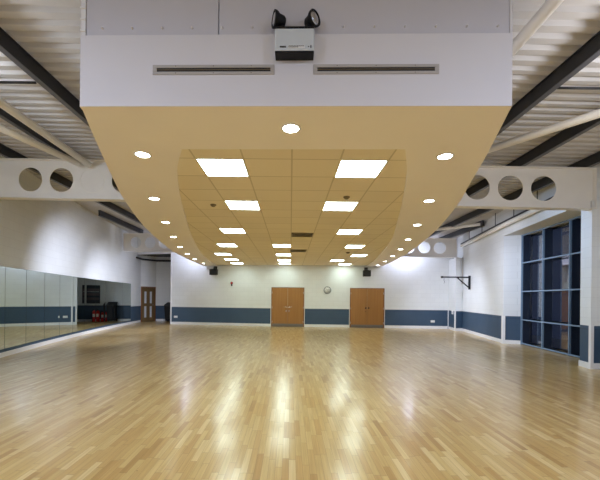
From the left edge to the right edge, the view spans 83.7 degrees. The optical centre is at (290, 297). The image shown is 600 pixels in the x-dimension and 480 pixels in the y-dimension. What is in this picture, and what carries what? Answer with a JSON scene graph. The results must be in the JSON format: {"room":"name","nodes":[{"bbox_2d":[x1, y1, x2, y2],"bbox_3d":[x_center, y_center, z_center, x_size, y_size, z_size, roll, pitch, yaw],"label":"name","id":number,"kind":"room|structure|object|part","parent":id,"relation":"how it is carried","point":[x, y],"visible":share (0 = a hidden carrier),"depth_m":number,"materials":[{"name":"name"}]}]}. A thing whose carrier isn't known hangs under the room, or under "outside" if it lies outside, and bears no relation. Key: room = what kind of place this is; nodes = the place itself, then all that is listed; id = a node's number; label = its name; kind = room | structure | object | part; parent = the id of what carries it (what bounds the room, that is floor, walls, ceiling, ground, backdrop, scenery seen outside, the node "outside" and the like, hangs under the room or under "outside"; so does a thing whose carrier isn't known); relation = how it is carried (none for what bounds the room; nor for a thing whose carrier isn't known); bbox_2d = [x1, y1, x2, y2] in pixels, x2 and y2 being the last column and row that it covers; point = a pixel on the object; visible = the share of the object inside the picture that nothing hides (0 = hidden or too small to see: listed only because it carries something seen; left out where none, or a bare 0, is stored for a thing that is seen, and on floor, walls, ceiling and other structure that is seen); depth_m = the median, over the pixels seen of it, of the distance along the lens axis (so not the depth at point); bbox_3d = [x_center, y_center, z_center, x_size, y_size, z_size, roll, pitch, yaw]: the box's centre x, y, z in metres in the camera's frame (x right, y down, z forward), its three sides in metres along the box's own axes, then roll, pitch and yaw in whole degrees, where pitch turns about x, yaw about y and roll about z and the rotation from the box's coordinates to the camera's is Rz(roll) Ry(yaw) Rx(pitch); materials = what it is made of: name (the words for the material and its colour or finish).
{"room":"dance studio","nodes":[
{"label":"dance studio","id":0,"kind":"room"},
{"bbox_2d":[0,155,140,352],"bbox_3d":[-7.222,-1.022,7.413,1.272,4.900,24.886,1,0,-6],"label":"wall","id":1,"kind":"structure","parent":0,"point":[66,238],"depth_m":11.29,"materials":[{"name":"white paint"}]},
{"bbox_2d":[0,266,4,349],"bbox_3d":[-6.853,0.239,7.721,0.015,2.005,0.907,1,0,-14],"label":"mirror panel","id":2,"kind":"object","parent":1,"relation":"attached to","point":[2,268],"visible":1,"depth_m":8.06,"materials":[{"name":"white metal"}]},
{"bbox_2d":[4,267,25,348],"bbox_3d":[-7.078,0.237,8.633,0.015,2.005,0.969,1,0,-14],"label":"mirror panel","id":3,"kind":"object","parent":1,"relation":"attached to","point":[15,278],"visible":1,"depth_m":8.59,"materials":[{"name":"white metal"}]},
{"bbox_2d":[25,270,44,343],"bbox_3d":[-7.302,0.234,9.595,0.015,2.005,1.006,1,0,-13],"label":"mirror panel","id":4,"kind":"object","parent":1,"relation":"attached to","point":[35,280],"visible":1,"depth_m":9.54,"materials":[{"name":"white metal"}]},
{"bbox_2d":[44,272,59,338],"bbox_3d":[-7.515,0.232,10.564,0.015,2.005,0.977,1,0,-12],"label":"mirror panel","id":5,"kind":"object","parent":1,"relation":"attached to","point":[52,281],"visible":1,"depth_m":10.52,"materials":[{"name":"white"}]},
{"bbox_2d":[59,275,72,334],"bbox_3d":[-7.712,0.230,11.527,0.015,2.005,0.986,1,0,-11],"label":"mirror panel","id":6,"kind":"object","parent":1,"relation":"attached to","point":[66,282],"visible":1,"depth_m":11.51,"materials":[{"name":"white"}]},
{"bbox_2d":[0,320,140,357],"bbox_3d":[-7.098,1.372,7.425,1.011,0.115,24.882,1,0,-6],"label":"baseboard","id":7,"kind":"structure","parent":1,"relation":"attached to","point":[14,351],"depth_m":10.72,"materials":[{"name":"white"}]},
{"bbox_2d":[73,277,84,331],"bbox_3d":[-7.896,0.229,12.487,0.015,2.005,0.968,1,0,-10],"label":"mirror panel","id":8,"kind":"object","parent":1,"relation":"attached to","point":[78,282],"visible":1,"depth_m":12.46,"materials":[{"name":"white"}]},
{"bbox_2d":[84,278,95,329],"bbox_3d":[-8.070,0.227,13.477,0.015,2.005,1.042,1,0,-10],"label":"mirror panel","id":9,"kind":"object","parent":1,"relation":"attached to","point":[89,289],"visible":1,"depth_m":13.43,"materials":[{"name":"white"}]},
{"bbox_2d":[95,279,105,326],"bbox_3d":[-8.238,0.225,14.514,0.015,2.005,1.056,1,0,-9],"label":"mirror panel","id":10,"kind":"object","parent":1,"relation":"attached to","point":[100,284],"visible":1,"depth_m":14.43,"materials":[{"name":"white"}]},
{"bbox_2d":[105,281,113,324],"bbox_3d":[-8.386,0.224,15.526,0.015,2.005,0.988,1,0,-8],"label":"mirror panel","id":11,"kind":"object","parent":1,"relation":"attached to","point":[109,285],"visible":1,"depth_m":15.50,"materials":[{"name":"white"}]},
{"bbox_2d":[114,282,121,322],"bbox_3d":[-8.521,0.222,16.552,0.015,2.005,1.079,1,0,-7],"label":"mirror panel","id":12,"kind":"object","parent":1,"relation":"attached to","point":[117,285],"visible":1,"depth_m":16.49,"materials":[{"name":"white"}]},
{"bbox_2d":[122,283,130,321],"bbox_3d":[-8.651,0.221,17.681,0.015,2.005,1.192,1,0,-6],"label":"mirror panel","id":13,"kind":"object","parent":1,"relation":"attached to","point":[126,287],"visible":1,"depth_m":17.64,"materials":[{"name":"white mirror"}]},
{"bbox_2d":[140,255,155,321],"bbox_3d":[-8.661,-1.017,20.219,0.335,4.860,1.101,1,0,39],"label":"wall","id":14,"kind":"structure","parent":0,"point":[148,268],"depth_m":20.16,"materials":[{"name":"white paint"}]},
{"bbox_2d":[141,287,155,321],"bbox_3d":[-8.532,0.370,20.143,0.084,2.090,0.960,1,0,33],"label":"door","id":15,"kind":"structure","parent":14,"relation":"in","point":[148,294],"depth_m":20.15,"materials":[{"name":"brown wood"}]},
{"bbox_2d":[137,237,170,254],"bbox_3d":[-7.670,-2.947,18.913,2.330,0.940,0.144,1,0,16],"label":"lintel","id":16,"kind":"object","parent":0,"point":[150,242],"visible":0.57,"depth_m":18.91,"materials":[{"name":"white paint"}]},
{"bbox_2d":[144,254,170,256],"bbox_3d":[-6.153,-2.520,19.690,5.044,0.057,1.800,1,0,0],"label":"ceiling","id":17,"kind":"structure","parent":0,"point":[151,255],"depth_m":19.81,"materials":[{"name":"grey"}]},
{"bbox_2d":[156,257,170,318],"bbox_3d":[-5.940,-0.990,20.700,5.100,4.860,0.200,1,0,0],"label":"wall","id":18,"kind":"structure","parent":0,"point":[163,269],"depth_m":20.60,"materials":[{"name":"white paint"}]},
{"bbox_2d":[136,257,170,261],"bbox_3d":[-7.694,-2.277,20.210,3.152,0.105,1.240,1,0,-32],"label":"rail","id":19,"kind":"object","parent":18,"relation":"attached to","point":[136,257],"visible":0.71,"depth_m":20.37,"materials":[{"name":"black metal"}]},
{"bbox_2d":[177,149,406,265],"bbox_3d":[0.007,-1.735,10.803,8.000,0.030,14.235,1,0,0],"label":"ceiling","id":20,"kind":"structure","parent":0,"point":[291,188],"depth_m":6.11,"materials":[{"name":"tile"}]},
{"bbox_2d":[195,158,248,176],"bbox_3d":[-0.883,-1.726,4.450,0.594,0.006,0.594,1,0,0],"label":"recessed light","id":21,"kind":"object","parent":20,"relation":"in","point":[211,167],"visible":1,"depth_m":4.42,"materials":[{"name":"white plastic"}]},
{"bbox_2d":[214,253,230,254],"bbox_3d":[-2.683,-1.744,13.350,0.594,0.006,0.594,1,0,0],"label":"recessed light","id":22,"kind":"object","parent":20,"relation":"in","point":[214,253],"visible":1,"depth_m":13.13,"materials":[{"name":"white plastic"}]},
{"bbox_2d":[217,244,237,246],"bbox_3d":[-2.083,-1.738,11.050,0.594,0.006,0.594,1,0,0],"label":"recessed light","id":23,"kind":"object","parent":20,"relation":"in","point":[220,245],"visible":1,"depth_m":11.08,"materials":[{"name":"white plastic"}]},
{"bbox_2d":[219,228,245,232],"bbox_3d":[-1.483,-1.732,8.650,0.594,0.006,0.594,1,0,0],"label":"recessed light","id":24,"kind":"object","parent":20,"relation":"in","point":[224,230],"visible":1,"depth_m":8.59,"materials":[{"name":"white plastic"}]},
{"bbox_2d":[225,201,259,209],"bbox_3d":[-0.883,-1.726,6.250,0.594,0.006,0.594,1,0,0],"label":"recessed light","id":25,"kind":"object","parent":20,"relation":"in","point":[233,205],"visible":1,"depth_m":6.24,"materials":[{"name":"white plastic"}]},
{"bbox_2d":[272,244,290,246],"bbox_3d":[-0.283,-1.720,11.050,0.594,0.006,0.594,1,0,0],"label":"recessed light","id":26,"kind":"object","parent":20,"relation":"in","point":[274,245],"visible":1,"depth_m":10.96,"materials":[{"name":"white plastic"}]},
{"bbox_2d":[276,254,290,255],"bbox_3d":[-0.283,-1.720,13.350,0.594,0.006,0.594,1,0,0],"label":"recessed light","id":27,"kind":"object","parent":20,"relation":"in","point":[276,254],"visible":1,"depth_m":13.38,"materials":[{"name":"white plastic"}]},
{"bbox_2d":[291,233,312,236],"bbox_3d":[0.317,-1.712,9.100,0.580,0.010,0.560,1,0,0],"label":"ceiling vent","id":28,"kind":"object","parent":20,"relation":"in","point":[292,233],"visible":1,"depth_m":9.14,"materials":[{"name":"brown metal"}]},
{"bbox_2d":[322,202,358,210],"bbox_3d":[0.917,-1.708,6.250,0.594,0.006,0.594,1,0,0],"label":"recessed light","id":29,"kind":"object","parent":20,"relation":"in","point":[328,206],"visible":1,"depth_m":6.24,"materials":[{"name":"white plastic"}]},
{"bbox_2d":[337,230,362,233],"bbox_3d":[1.517,-1.702,8.650,0.594,0.006,0.594,1,0,0],"label":"recessed light","id":30,"kind":"object","parent":20,"relation":"in","point":[339,231],"visible":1,"depth_m":8.58,"materials":[{"name":"white plastic"}]},
{"bbox_2d":[345,245,364,247],"bbox_3d":[2.117,-1.696,11.050,0.594,0.006,0.594,1,0,0],"label":"recessed light","id":31,"kind":"object","parent":20,"relation":"in","point":[347,246],"visible":1,"depth_m":11.02,"materials":[{"name":"white plastic"}]},
{"bbox_2d":[350,254,366,256],"bbox_3d":[2.717,-1.690,13.350,0.594,0.006,0.594,1,0,0],"label":"recessed light","id":32,"kind":"object","parent":20,"relation":"in","point":[353,255],"visible":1,"depth_m":13.32,"materials":[{"name":"white plastic"}]},
{"bbox_2d":[334,160,387,177],"bbox_3d":[0.917,-1.708,4.450,0.594,0.006,0.594,1,0,0],"label":"recessed light","id":33,"kind":"object","parent":20,"relation":"in","point":[346,168],"visible":1,"depth_m":4.42,"materials":[{"name":"white plastic"}]},
{"bbox_2d":[80,106,511,266],"bbox_3d":[0.032,-1.694,10.437,9.390,0.049,15.107,1,0,0],"label":"ceiling","id":34,"kind":"structure","parent":0,"point":[425,133],"depth_m":3.59,"materials":[{"name":"beige paint"}]},
{"bbox_2d":[134,151,151,157],"bbox_3d":[-1.735,-1.682,3.934,0.194,0.010,0.194,1,0,0],"label":"recessed light","id":35,"kind":"object","parent":34,"relation":"in","point":[142,154],"visible":1,"depth_m":3.92,"materials":[{"name":"white"}]},
{"bbox_2d":[148,197,159,199],"bbox_3d":[-2.313,-1.688,5.689,0.194,0.010,0.194,1,0,0],"label":"recessed light","id":36,"kind":"object","parent":34,"relation":"in","point":[151,198],"visible":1,"depth_m":5.67,"materials":[{"name":"white plastic"}]},
{"bbox_2d":[281,123,300,132],"bbox_3d":[0.005,-1.664,3.291,0.194,0.010,0.194,1,0,0],"label":"recessed light","id":37,"kind":"object","parent":34,"relation":"in","point":[288,127],"visible":1,"depth_m":3.28,"materials":[{"name":"white plastic"}]},
{"bbox_2d":[423,199,434,202],"bbox_3d":[2.344,-1.641,5.669,0.194,0.010,0.194,1,0,0],"label":"recessed light","id":38,"kind":"object","parent":34,"relation":"in","point":[427,200],"visible":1,"depth_m":5.63,"materials":[{"name":"white"}]},
{"bbox_2d":[436,152,453,159],"bbox_3d":[1.798,-1.646,3.898,0.194,0.010,0.194,1,0,0],"label":"recessed light","id":39,"kind":"object","parent":34,"relation":"in","point":[448,155],"visible":1,"depth_m":3.89,"materials":[{"name":"white plastic"}]},
{"bbox_2d":[80,0,512,106],"bbox_3d":[0.038,-2.304,10.448,9.390,1.271,15.144,1,0,0],"label":"bulkhead","id":40,"kind":"structure","parent":0,"point":[475,69],"depth_m":2.91,"materials":[{"name":"white paint"}]},
{"bbox_2d":[0,158,124,201],"bbox_3d":[-5.103,-2.726,7.753,3.426,0.956,0.200,1,0,1],"label":"beam","id":41,"kind":"structure","parent":40,"relation":"attached to","point":[94,183],"depth_m":7.75,"materials":[{"name":"white metal"}]},
{"bbox_2d":[0,124,80,166],"bbox_3d":[-5.294,-3.028,5.489,0.229,0.183,4.338,1,0,14],"label":"tube","id":42,"kind":"object","parent":41,"relation":"attached to","point":[10,132],"visible":0.92,"depth_m":6.57,"materials":[{"name":"white metal"}]},
{"bbox_2d":[0,97,91,167],"bbox_3d":[-4.378,-2.999,2.317,0.220,0.203,10.638,1,0,-2],"label":"tube","id":43,"kind":"object","parent":41,"relation":"attached to","point":[4,105],"visible":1,"depth_m":5.99,"materials":[{"name":"white metal"}]},
{"bbox_2d":[123,233,172,251],"bbox_3d":[-6.553,-2.764,16.812,3.737,0.961,0.200,1,0,3],"label":"beam","id":44,"kind":"structure","parent":40,"relation":"attached to","point":[127,237],"depth_m":16.85,"materials":[{"name":"white metal"}]},
{"bbox_2d":[153,65,274,74],"bbox_3d":[-0.673,-1.992,2.922,1.067,0.084,0.012,1,0,1],"label":"air vent","id":45,"kind":"object","parent":40,"relation":"in","point":[157,69],"visible":1,"depth_m":2.92,"materials":[{"name":"white metal"}]},
{"bbox_3d":[-0.673,-1.992,2.923,0.997,0.004,0.005,1,0,1],"label":"blade","id":46,"kind":"part","parent":45,"relation":"part of","materials":[{"name":"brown metal"}]},
{"bbox_2d":[271,8,319,60],"bbox_3d":[0.044,-2.248,2.849,0.423,0.370,0.145,1,0,1],"label":"emergency light","id":47,"kind":"object","parent":40,"relation":"attached to","point":[292,43],"visible":1,"depth_m":2.81,"materials":[{"name":"white plastic"}]},
{"bbox_2d":[80,0,511,34],"bbox_3d":[0.028,-2.610,2.924,3.753,0.620,0.044,1,0,1],"label":"panel","id":48,"kind":"object","parent":40,"relation":"attached to","point":[99,17],"visible":0.87,"depth_m":2.92,"materials":[{"name":"white"}]},
{"bbox_2d":[313,64,438,73],"bbox_3d":[0.739,-1.978,2.894,1.082,0.084,0.011,1,0,1],"label":"air vent","id":49,"kind":"object","parent":40,"relation":"in","point":[317,68],"visible":1,"depth_m":2.89,"materials":[{"name":"white metal"}]},
{"bbox_3d":[0.739,-1.978,2.895,1.012,0.004,0.005,1,0,1],"label":"blade","id":50,"kind":"part","parent":49,"relation":"part of","materials":[{"name":"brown metal"}]},
{"bbox_2d":[512,0,563,56],"bbox_3d":[2.541,-2.895,0.750,0.133,0.127,7.501,1,0,1],"label":"tube","id":51,"kind":"object","parent":40,"relation":"attached to","point":[549,6],"visible":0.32,"depth_m":3.48,"materials":[{"name":"white metal"}]},
{"bbox_2d":[0,321,599,479],"bbox_3d":[-0.016,1.560,8.900,21.000,0.120,28.200,1,0,0],"label":"floor","id":52,"kind":"structure","parent":0,"point":[150,400],"depth_m":4.62,"materials":[{"name":"brown wood"}]},
{"bbox_2d":[164,302,169,320],"bbox_3d":[-7.379,0.844,20.284,0.360,1.165,0.588,1,0,0],"label":"bin","id":53,"kind":"object","parent":52,"relation":"on","point":[167,305],"visible":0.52,"depth_m":20.05,"materials":[{"name":"black plastic"}]},
{"bbox_2d":[580,200,599,362],"bbox_3d":[7.271,-0.287,7.580,1.265,3.720,0.380,1,0,0],"label":"wall pier","id":54,"kind":"object","parent":52,"relation":"on","point":[590,219],"visible":0.8,"depth_m":7.44,"materials":[{"name":"white paint"}]},
{"bbox_2d":[455,166,596,210],"bbox_3d":[5.065,-2.456,7.489,3.326,0.955,0.200,1,0,1],"label":"beam","id":55,"kind":"structure","parent":54,"relation":"attached to","point":[576,187],"depth_m":7.46,"materials":[{"name":"white metal"}]},
{"bbox_3d":[6.718,-2.413,7.446,0.012,0.864,0.190,1,0,0],"label":"plate","id":56,"kind":"part","parent":55,"relation":"part of","materials":[{"name":"white paint"}]},
{"bbox_2d":[578,360,599,368],"bbox_3d":[6.836,1.503,7.575,0.478,0.130,0.407,1,0,0],"label":"baseboard","id":57,"kind":"object","parent":54,"relation":"attached to","point":[580,363],"visible":0.92,"depth_m":7.40,"materials":[{"name":"white"}]},
{"bbox_2d":[588,325,593,362],"bbox_3d":[6.646,1.021,7.411,0.069,0.829,0.068,1,0,0],"label":"trim","id":58,"kind":"structure","parent":54,"relation":"attached to","point":[591,328],"depth_m":7.38,"materials":[{"name":"white paint"}]},
{"bbox_2d":[0,0,599,237],"bbox_3d":[0.033,-3.296,8.943,20.400,0.399,28.285,1,0,0],"label":"roof","id":59,"kind":"structure","parent":0,"point":[49,31],"depth_m":5.09,"materials":[{"name":"paint"}]},
{"bbox_2d":[0,27,89,126],"bbox_3d":[-3.648,-3.249,6.100,0.100,0.222,22.000,1,0,0],"label":"beam","id":60,"kind":"structure","parent":59,"relation":"attached to","point":[9,47],"depth_m":4.81,"materials":[{"name":"grey metal"}]},
{"bbox_2d":[0,81,36,83],"bbox_3d":[-4.359,-3.124,4.850,1.340,0.036,0.036,1,0,0],"label":"rod","id":61,"kind":"object","parent":60,"relation":"attached to","point":[1,82],"visible":1,"depth_m":4.84,"materials":[{"name":"grey paint"}]},
{"bbox_2d":[0,108,118,190],"bbox_3d":[-5.067,-3.287,6.100,0.100,0.222,22.000,1,0,0],"label":"beam","id":62,"kind":"structure","parent":59,"relation":"attached to","point":[4,115],"depth_m":6.45,"materials":[{"name":"black metal"}]},
{"bbox_2d":[0,143,142,224],"bbox_3d":[-6.487,-3.325,11.650,0.100,0.222,10.900,1,0,0],"label":"beam","id":63,"kind":"structure","parent":59,"relation":"attached to","point":[5,151],"depth_m":9.48,"materials":[{"name":"black metal"}]},
{"bbox_2d":[98,210,142,232],"bbox_3d":[-7.537,-3.352,15.150,0.100,0.222,3.900,1,0,0],"label":"beam","id":64,"kind":"structure","parent":59,"relation":"attached to","point":[102,214],"depth_m":14.62,"materials":[{"name":"grey metal"}]},
{"bbox_2d":[440,220,484,237],"bbox_3d":[7.600,-2.951,15.150,0.100,0.222,3.900,1,0,0],"label":"beam","id":65,"kind":"structure","parent":59,"relation":"attached to","point":[463,230],"depth_m":14.74,"materials":[{"name":"black metal"}]},
{"bbox_2d":[460,191,552,247],"bbox_3d":[7.357,-2.737,11.879,0.196,0.668,8.190,1,0,11],"label":"pipe","id":66,"kind":"object","parent":59,"relation":"hanging from","point":[526,213],"visible":0.66,"depth_m":11.42,"materials":[{"name":"white metal"}]},
{"bbox_2d":[428,151,599,237],"bbox_3d":[6.550,-2.979,11.650,0.100,0.222,10.900,1,0,0],"label":"beam","id":67,"kind":"structure","parent":59,"relation":"attached to","point":[592,160],"depth_m":9.03,"materials":[{"name":"black metal"}]},
{"bbox_2d":[436,223,479,230],"bbox_3d":[6.274,-2.857,13.844,2.767,0.117,0.136,1,0,41],"label":"tube","id":68,"kind":"object","parent":67,"relation":"attached to","point":[474,224],"visible":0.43,"depth_m":13.38,"materials":[{"name":"white metal"}]},
{"bbox_2d":[466,108,599,196],"bbox_3d":[5.130,-3.017,6.100,0.100,0.222,22.000,1,0,0],"label":"beam","id":69,"kind":"structure","parent":59,"relation":"attached to","point":[568,134],"depth_m":6.66,"materials":[{"name":"black metal"}]},
{"bbox_2d":[487,109,599,153],"bbox_3d":[4.891,-2.851,4.984,0.166,0.133,5.122,1,0,-36],"label":"tube","id":70,"kind":"object","parent":69,"relation":"attached to","point":[595,114],"visible":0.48,"depth_m":5.66,"materials":[{"name":"white metal"}]},
{"bbox_2d":[497,31,599,135],"bbox_3d":[3.711,-3.054,6.100,0.100,0.222,22.000,1,0,0],"label":"beam","id":71,"kind":"structure","parent":59,"relation":"attached to","point":[590,50],"depth_m":4.64,"materials":[{"name":"black metal"}]},
{"bbox_2d":[558,87,599,89],"bbox_3d":[4.421,-3.036,4.850,1.340,0.036,0.036,1,0,0],"label":"rod","id":72,"kind":"object","parent":71,"relation":"attached to","point":[572,88],"visible":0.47,"depth_m":4.84,"materials":[{"name":"grey paint"}]},
{"bbox_2d":[171,242,452,327],"bbox_3d":[0.866,-0.921,17.752,14.928,4.860,0.606,1,0,5],"label":"wall","id":73,"kind":"structure","parent":0,"point":[416,294],"depth_m":17.51,"materials":[{"name":"white paint"}]},
{"bbox_2d":[170,252,171,321],"bbox_3d":[-6.535,-0.965,18.539,0.070,4.800,0.275,1,0,9],"label":"trim","id":74,"kind":"structure","parent":73,"relation":"attached to","point":[171,252],"depth_m":18.40,"materials":[{"name":"white paint"}]},
{"bbox_2d":[209,266,217,274],"bbox_3d":[-4.068,-1.461,17.824,0.370,0.480,0.432,1,0,9],"label":"loudspeaker","id":75,"kind":"object","parent":73,"relation":"attached to","point":[214,271],"visible":1,"depth_m":17.62,"materials":[{"name":"black plastic"}]},
{"bbox_2d":[209,269,215,274],"bbox_3d":[-4.100,-1.376,17.616,0.344,0.284,0.011,1,0,9],"label":"speaker grille","id":76,"kind":"object","parent":75,"relation":"attached to","point":[211,271],"depth_m":17.61,"materials":[{"name":"black metal"}]},
{"bbox_2d":[170,322,270,325],"bbox_3d":[-3.820,1.394,17.993,5.607,0.135,0.049,1,0,8],"label":"baseboard","id":77,"kind":"structure","parent":73,"relation":"attached to","point":[187,323],"depth_m":17.97,"materials":[{"name":"white"}]},
{"bbox_2d":[270,287,304,326],"bbox_3d":[-0.149,0.472,17.530,1.795,2.052,0.087,1,0,3],"label":"door","id":78,"kind":"structure","parent":73,"relation":"in","point":[287,303],"depth_m":17.55,"materials":[{"name":"brown wood"}]},
{"bbox_3d":[-0.568,1.408,17.568,0.807,0.137,0.003,1,0,3],"label":"kick plate","id":79,"kind":"part","parent":78,"relation":"part of","materials":[{"name":"silver metal"}]},
{"bbox_3d":[0.253,1.416,17.530,0.807,0.137,0.004,1,0,3],"label":"kick plate","id":80,"kind":"part","parent":78,"relation":"part of","materials":[{"name":"silver metal"}]},
{"bbox_2d":[304,324,348,326],"bbox_3d":[1.890,1.452,17.472,2.322,0.135,0.018,1,0,3],"label":"baseboard","id":81,"kind":"structure","parent":73,"relation":"attached to","point":[305,325],"depth_m":17.48,"materials":[{"name":"white"}]},
{"bbox_2d":[324,286,330,293],"bbox_3d":[1.923,-0.411,17.456,0.390,0.390,0.047,1,0,3],"label":"wall clock","id":82,"kind":"object","parent":73,"relation":"attached to","point":[327,290],"visible":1,"depth_m":17.45,"materials":[{"name":"grey plastic"}]},
{"bbox_2d":[349,288,384,327],"bbox_3d":[3.968,0.514,17.336,1.840,2.052,0.098,1,0,3],"label":"door","id":83,"kind":"structure","parent":73,"relation":"in","point":[366,305],"depth_m":17.36,"materials":[{"name":"brown wood"}]},
{"bbox_3d":[3.538,1.449,17.381,0.830,0.137,0.003,1,0,3],"label":"kick plate","id":84,"kind":"part","parent":83,"relation":"part of","materials":[{"name":"silver metal"}]},
{"bbox_3d":[4.381,1.457,17.342,0.830,0.137,0.004,1,0,3],"label":"kick plate","id":85,"kind":"part","parent":83,"relation":"part of","materials":[{"name":"silver metal"}]},
{"bbox_2d":[363,267,370,276],"bbox_3d":[3.904,-1.341,17.175,0.370,0.480,0.432,1,0,3],"label":"loudspeaker","id":86,"kind":"object","parent":73,"relation":"attached to","point":[366,273],"visible":1,"depth_m":16.96,"materials":[{"name":"black plastic"}]},
{"bbox_2d":[364,270,370,275],"bbox_3d":[3.893,-1.256,16.965,0.344,0.284,0.011,1,0,3],"label":"speaker grille","id":87,"kind":"object","parent":86,"relation":"attached to","point":[366,272],"depth_m":16.96,"materials":[{"name":"black rubber"}]},
{"bbox_2d":[385,325,447,328],"bbox_3d":[6.467,1.497,17.264,3.198,0.135,0.018,1,0,3],"label":"baseboard","id":88,"kind":"structure","parent":73,"relation":"attached to","point":[386,326],"depth_m":17.25,"materials":[{"name":"white"}]},
{"bbox_2d":[448,257,462,327],"bbox_3d":[8.186,-0.178,16.624,0.343,3.520,1.272,1,0,10],"label":"wall","id":89,"kind":"structure","parent":0,"point":[455,264],"depth_m":16.09,"materials":[{"name":"white paint"}]},
{"bbox_2d":[402,238,456,257],"bbox_3d":[6.324,-2.423,16.104,3.176,0.952,0.200,1,0,3],"label":"beam","id":90,"kind":"structure","parent":89,"relation":"attached to","point":[450,244],"depth_m":16.04,"materials":[{"name":"white metal"}]},
{"bbox_2d":[448,326,461,330],"bbox_3d":[8.043,1.516,16.589,0.364,0.130,1.168,1,0,0],"label":"baseboard","id":91,"kind":"structure","parent":89,"relation":"attached to","point":[450,328],"depth_m":16.07,"materials":[{"name":"white"}]},
{"bbox_2d":[454,311,455,327],"bbox_3d":[7.876,1.028,16.029,0.055,0.839,0.042,1,0,-11],"label":"trim","id":92,"kind":"structure","parent":89,"relation":"attached to","point":[454,311],"depth_m":16.02,"materials":[{"name":"white paint"}]},
{"bbox_2d":[457,209,530,340],"bbox_3d":[8.121,-0.779,14.370,0.877,4.720,5.881,1,0,6],"label":"wall","id":93,"kind":"structure","parent":0,"point":[492,262],"depth_m":12.63,"materials":[{"name":"white paint"}]},
{"bbox_2d":[441,276,470,289],"bbox_3d":[7.392,-0.696,15.000,1.300,0.620,0.080,1,0,0],"label":"wall bracket arm","id":94,"kind":"object","parent":93,"relation":"attached to","point":[468,277],"visible":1,"depth_m":14.97,"materials":[{"name":"black metal"}]},
{"bbox_3d":[8.010,-0.690,15.000,0.065,0.620,0.080,1,0,0],"label":"wall post","id":95,"kind":"part","parent":94,"relation":"part of","materials":[{"name":"black plastic"}]},
{"bbox_2d":[462,328,500,342],"bbox_3d":[7.806,1.516,13.867,0.018,0.125,4.556,1,0,11],"label":"baseboard","id":96,"kind":"structure","parent":93,"relation":"attached to","point":[464,330],"depth_m":13.36,"materials":[{"name":"white"}]},
{"bbox_2d":[501,316,504,343],"bbox_3d":[7.393,1.094,11.639,0.078,0.960,0.119,1,0,9],"label":"trim","id":97,"kind":"structure","parent":93,"relation":"attached to","point":[502,317],"depth_m":11.59,"materials":[{"name":"white"}]},
{"bbox_2d":[505,340,519,343],"bbox_3d":[7.611,1.514,11.518,0.490,0.125,0.017,1,0,21],"label":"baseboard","id":98,"kind":"structure","parent":93,"relation":"attached to","point":[506,341],"depth_m":11.51,"materials":[{"name":"white"}]},
{"bbox_2d":[520,216,580,357],"bbox_3d":[7.802,-0.292,9.633,0.340,3.740,3.600,1,0,7],"label":"window","id":99,"kind":"structure","parent":93,"relation":"in","point":[550,318],"depth_m":10.17,"materials":[{"name":"blue"}]},
{"bbox_3d":[8.045,1.141,10.800,0.012,0.840,1.098,1,0,7],"label":"glass pane","id":100,"kind":"part","parent":99,"relation":"part of","materials":[{"name":"blue"}]},
{"bbox_3d":[8.063,-0.702,10.800,0.012,1.005,1.098,1,0,7],"label":"glass pane","id":101,"kind":"part","parent":99,"relation":"part of","materials":[{"name":"blue glass"}]},
{"bbox_3d":[8.054,0.261,10.800,0.012,1.000,1.098,1,0,7],"label":"glass pane","id":102,"kind":"part","parent":99,"relation":"part of","materials":[{"name":"blue"}]},
{"bbox_3d":[8.073,-1.652,10.800,0.012,0.975,1.098,1,0,7],"label":"glass pane","id":103,"kind":"part","parent":99,"relation":"part of","materials":[{"name":"blue glass"}]},
{"bbox_3d":[7.898,1.139,9.642,0.012,0.840,1.123,1,0,7],"label":"glass pane","id":104,"kind":"part","parent":99,"relation":"part of","materials":[{"name":"blue"}]},
{"bbox_3d":[7.916,-0.703,9.642,0.012,1.005,1.123,1,0,7],"label":"glass pane","id":105,"kind":"part","parent":99,"relation":"part of","materials":[{"name":"blue"}]},
{"bbox_3d":[7.907,0.259,9.642,0.012,1.000,1.123,1,0,7],"label":"glass pane","id":106,"kind":"part","parent":99,"relation":"part of","materials":[{"name":"blue"}]},
{"bbox_3d":[7.926,-1.653,9.642,0.012,0.975,1.123,1,0,7],"label":"glass pane","id":107,"kind":"part","parent":99,"relation":"part of","materials":[{"name":"blue"}]},
{"bbox_2d":[504,164,599,235],"bbox_3d":[7.605,-2.654,9.470,1.110,1.000,4.192,1,0,10],"label":"lintel","id":108,"kind":"object","parent":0,"point":[541,219],"visible":0.27,"depth_m":9.54,"materials":[{"name":"white paint"}]}
]}

